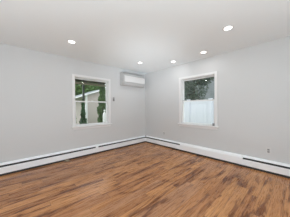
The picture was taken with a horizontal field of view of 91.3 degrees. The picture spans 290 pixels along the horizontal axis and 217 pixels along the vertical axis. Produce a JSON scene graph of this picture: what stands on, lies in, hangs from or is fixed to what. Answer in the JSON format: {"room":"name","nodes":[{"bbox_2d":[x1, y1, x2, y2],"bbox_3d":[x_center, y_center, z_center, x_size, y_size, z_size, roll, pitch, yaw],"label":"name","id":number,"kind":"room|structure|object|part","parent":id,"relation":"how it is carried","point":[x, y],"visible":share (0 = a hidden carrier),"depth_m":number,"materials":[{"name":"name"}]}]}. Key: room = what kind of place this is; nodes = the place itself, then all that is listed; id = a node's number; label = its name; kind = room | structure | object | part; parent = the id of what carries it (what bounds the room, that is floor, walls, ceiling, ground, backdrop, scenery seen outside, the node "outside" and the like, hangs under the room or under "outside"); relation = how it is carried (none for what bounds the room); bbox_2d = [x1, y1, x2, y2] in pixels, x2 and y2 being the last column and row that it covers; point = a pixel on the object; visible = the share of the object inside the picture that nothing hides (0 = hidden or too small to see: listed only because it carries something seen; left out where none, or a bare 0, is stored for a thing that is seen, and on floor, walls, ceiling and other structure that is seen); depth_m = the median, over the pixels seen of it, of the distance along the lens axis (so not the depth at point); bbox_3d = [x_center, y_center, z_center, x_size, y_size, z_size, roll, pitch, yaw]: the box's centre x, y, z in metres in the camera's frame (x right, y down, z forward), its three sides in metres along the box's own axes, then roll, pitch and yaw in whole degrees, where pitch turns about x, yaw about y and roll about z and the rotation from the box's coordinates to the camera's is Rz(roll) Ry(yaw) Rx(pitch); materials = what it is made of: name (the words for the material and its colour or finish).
{"room":"empty living room","nodes":[
{"label":"empty living room","id":0,"kind":"room"},
{"bbox_2d":[0,43,145,162],"bbox_3d":[-1.945,0.001,3.410,5.520,2.440,0.160,-1,1,-43],"label":"wall","id":1,"kind":"structure","parent":0,"point":[36,86],"depth_m":3.13,"materials":[{"name":"grey paint"}]},
{"bbox_2d":[0,136,144,175],"bbox_3d":[-1.881,1.106,3.310,5.095,0.229,0.072,-1,1,-43],"label":"baseboard heater","id":2,"kind":"object","parent":1,"relation":"attached to","point":[14,166],"visible":1,"depth_m":3.24,"materials":[{"name":"white metal"}]},
{"bbox_2d":[71,74,111,129],"bbox_3d":[-1.440,-0.163,3.859,1.089,1.375,0.248,-1,1,-43],"label":"window","id":3,"kind":"structure","parent":1,"relation":"in","point":[107,82],"depth_m":3.82,"materials":[{"name":"white paint"}]},
{"bbox_3d":[-1.463,-0.479,3.878,0.907,0.612,0.034,-1,1,-43],"label":"sash","id":4,"kind":"part","parent":3,"relation":"part of","materials":[{"name":"white plastic"}]},
{"bbox_3d":[-1.435,0.450,3.863,1.089,0.024,0.248,-1,1,-43],"label":"sill","id":5,"kind":"part","parent":3,"relation":"part of","materials":[{"name":"white paint"}]},
{"bbox_3d":[-1.431,0.125,3.853,0.907,0.643,0.034,-1,1,-43],"label":"sash","id":6,"kind":"part","parent":3,"relation":"part of","materials":[{"name":"white plastic"}]},
{"bbox_2d":[120,72,144,87],"bbox_3d":[-0.389,-0.913,4.607,0.880,0.410,0.202,-1,1,-43],"label":"air conditioner","id":7,"kind":"object","parent":1,"relation":"attached to","point":[126,79],"visible":1,"depth_m":4.49,"materials":[{"name":"grey plastic"}]},
{"bbox_3d":[-0.322,-0.918,4.557,0.810,0.195,0.037,-1,1,-43],"label":"panel","id":8,"kind":"part","parent":7,"relation":"part of","materials":[{"name":"white plastic"}]},
{"bbox_2d":[0,142,289,216],"bbox_3d":[-0.180,1.279,1.527,5.520,0.120,5.320,-1,1,-43],"label":"floor","id":9,"kind":"structure","parent":0,"point":[145,179],"depth_m":2.17,"materials":[{"name":"laminate"}]},
{"bbox_2d":[0,0,289,73],"bbox_3d":[-0.201,-1.291,1.510,5.520,0.140,5.320,-1,1,-43],"label":"ceiling","id":10,"kind":"structure","parent":0,"point":[121,34],"depth_m":2.15,"materials":[{"name":"white paint"}]},
{"bbox_2d":[222,25,233,30],"bbox_3d":[1.278,-1.235,2.182,0.156,0.005,0.156,-1,1,-43],"label":"recessed light","id":11,"kind":"object","parent":10,"relation":"in","point":[229,27],"visible":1,"depth_m":2.17,"materials":[{"name":"white paint"}]},
{"bbox_2d":[145,36,289,163],"bbox_3d":[1.828,-0.030,3.282,0.160,2.440,5.160,-1,1,-43],"label":"wall","id":12,"kind":"structure","parent":0,"point":[253,82],"depth_m":2.98,"materials":[{"name":"grey paint"}]},
{"bbox_2d":[146,136,180,150],"bbox_3d":[0.531,1.080,4.531,0.068,0.226,1.393,-1,1,-43],"label":"baseboard heater","id":13,"kind":"object","parent":12,"relation":"attached to","point":[175,145],"visible":0.92,"depth_m":4.43,"materials":[{"name":"white metal"}]},
{"bbox_2d":[146,136,180,143],"bbox_3d":[0.531,0.985,4.531,0.052,0.037,1.393,-1,1,-43],"label":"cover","id":14,"kind":"object","parent":13,"relation":"attached to","point":[147,137],"depth_m":4.49,"materials":[{"name":"white metal"}]},
{"bbox_2d":[178,71,218,129],"bbox_3d":[1.387,-0.186,3.736,0.248,1.375,1.089,-1,1,-43],"label":"window","id":15,"kind":"structure","parent":12,"relation":"in","point":[210,74],"depth_m":3.70,"materials":[{"name":"white paint"}]},
{"bbox_3d":[1.405,-0.501,3.753,0.034,0.612,0.907,-1,1,-43],"label":"sash","id":16,"kind":"part","parent":15,"relation":"part of","materials":[{"name":"white plastic"}]},
{"bbox_3d":[1.392,0.428,3.740,0.248,0.024,1.089,-1,1,-43],"label":"sill","id":17,"kind":"part","parent":15,"relation":"part of","materials":[{"name":"white paint"}]},
{"bbox_3d":[1.381,0.102,3.730,0.034,0.643,0.907,-1,1,-43],"label":"sash","id":18,"kind":"part","parent":15,"relation":"part of","materials":[{"name":"white plastic"}]},
{"bbox_2d":[180,143,242,165],"bbox_3d":[1.512,1.079,3.473,0.068,0.226,1.489,-1,1,-43],"label":"baseboard heater","id":19,"kind":"object","parent":12,"relation":"attached to","point":[228,157],"visible":0.89,"depth_m":3.32,"materials":[{"name":"white metal"}]},
{"bbox_2d":[242,155,289,178],"bbox_3d":[2.703,1.077,2.189,0.068,0.226,2.009,-1,1,-43],"label":"baseboard heater","id":20,"kind":"object","parent":12,"relation":"attached to","point":[268,166],"visible":1,"depth_m":2.63,"materials":[{"name":"white metal"}]},
{"bbox_2d":[243,155,289,166],"bbox_3d":[2.704,0.983,2.190,0.052,0.037,2.009,-1,1,-43],"label":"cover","id":21,"kind":"object","parent":20,"relation":"attached to","point":[249,158],"depth_m":2.65,"materials":[{"name":"white metal"}]},
{"bbox_2d":[266,147,270,153],"bbox_3d":[2.310,0.791,2.652,0.010,0.116,0.072,-1,1,-43],"label":"wall outlet","id":22,"kind":"object","parent":12,"relation":"attached to","point":[268,150],"visible":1,"depth_m":2.65,"materials":[{"name":"white plastic"}]},
{"label":"outside","id":23,"kind":"structure","parent":0,"visible":0},
{"bbox_3d":[0.293,1.543,12.196,34.000,0.200,34.000,-1,1,-43],"label":"ground","id":24,"kind":"structure","parent":23,"visible":0},
{"bbox_2d":[79,99,87,123],"bbox_3d":[-2.054,0.597,4.702,0.316,1.871,0.323,-1,1,-43],"label":"cypress shrub","id":25,"kind":"object","parent":24,"relation":"on","point":[83,119],"visible":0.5,"depth_m":4.66,"materials":[{"name":"green plant"}]},
{"bbox_2d":[75,81,104,95],"bbox_3d":[-5.583,-0.987,13.935,3.965,4.933,2.215,-1,1,-43],"label":"leafy tree","id":26,"kind":"object","parent":24,"relation":"on","point":[78,87],"visible":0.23,"depth_m":12.93,"materials":[{"name":"green plant"}]},
{"bbox_2d":[75,88,105,124],"bbox_3d":[-3.878,-0.037,11.704,4.750,3.035,3.450,-1,1,-43],"label":"shed","id":27,"kind":"object","parent":24,"relation":"on","point":[91,115],"visible":0.32,"depth_m":9.94,"materials":[{"name":"grey"}]},
{"bbox_2d":[75,79,105,100],"bbox_3d":[-2.182,0.201,4.329,4.700,2.630,1.470,-1,1,-43],"label":"porch roof","id":28,"kind":"structure","parent":24,"relation":"on","point":[83,83],"depth_m":5.07,"materials":[{"name":"brown wood"}]},
{"bbox_3d":[-2.172,0.332,5.027,0.060,2.360,0.060,-1,1,-43],"label":"post","id":29,"kind":"part","parent":28,"relation":"part of","materials":[{"name":"grey"}]},
{"bbox_2d":[97,84,105,122],"bbox_3d":[-2.628,-0.189,8.798,0.721,3.839,0.744,-1,0,-21],"label":"columnar shrub","id":30,"kind":"object","parent":24,"relation":"on","point":[102,106],"visible":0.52,"depth_m":8.63,"materials":[{"name":"green plant"}]},
{"bbox_2d":[103,110,105,121],"bbox_3d":[-2.133,0.780,7.491,0.190,1.430,0.190,-1,1,-43],"label":"canister","id":31,"kind":"object","parent":24,"relation":"on","point":[104,113],"visible":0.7,"depth_m":7.41,"materials":[{"name":"white plastic"}]},
{"bbox_2d":[184,98,213,123],"bbox_3d":[2.723,0.523,5.885,0.144,1.885,6.144,-1,1,-43],"label":"vinyl fence","id":32,"kind":"object","parent":24,"relation":"on","point":[197,111],"visible":0.19,"depth_m":6.22,"materials":[{"name":"white plastic"}]},
{"bbox_3d":[2.043,0.536,6.618,0.120,1.860,0.120,-1,1,-43],"label":"post","id":33,"kind":"part","parent":32,"relation":"part of","materials":[{"name":"white plastic"}]},
{"bbox_3d":[2.716,-0.289,5.880,0.056,0.090,6.000,-1,1,-43],"label":"rail","id":34,"kind":"part","parent":32,"relation":"part of","materials":[{"name":"white plastic"}]},
{"bbox_3d":[2.723,0.535,5.885,0.120,1.860,0.120,-1,1,-43],"label":"post","id":35,"kind":"part","parent":32,"relation":"part of","materials":[{"name":"white plastic"}]},
{"bbox_2d":[184,77,213,100],"bbox_3d":[3.305,-1.089,9.181,3.533,5.055,1.904,0,0,30],"label":"evergreen tree","id":36,"kind":"object","parent":24,"relation":"on","point":[189,86],"visible":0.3,"depth_m":8.95,"materials":[{"name":"green plant"}]},
{"bbox_2d":[185,78,213,99],"bbox_3d":[8.024,-1.926,11.529,4.500,6.620,11.100,-1,1,-43],"label":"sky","id":37,"kind":"structure","parent":24,"relation":"on","point":[210,94],"depth_m":11.82,"materials":[{"name":"grey"}]}
]}

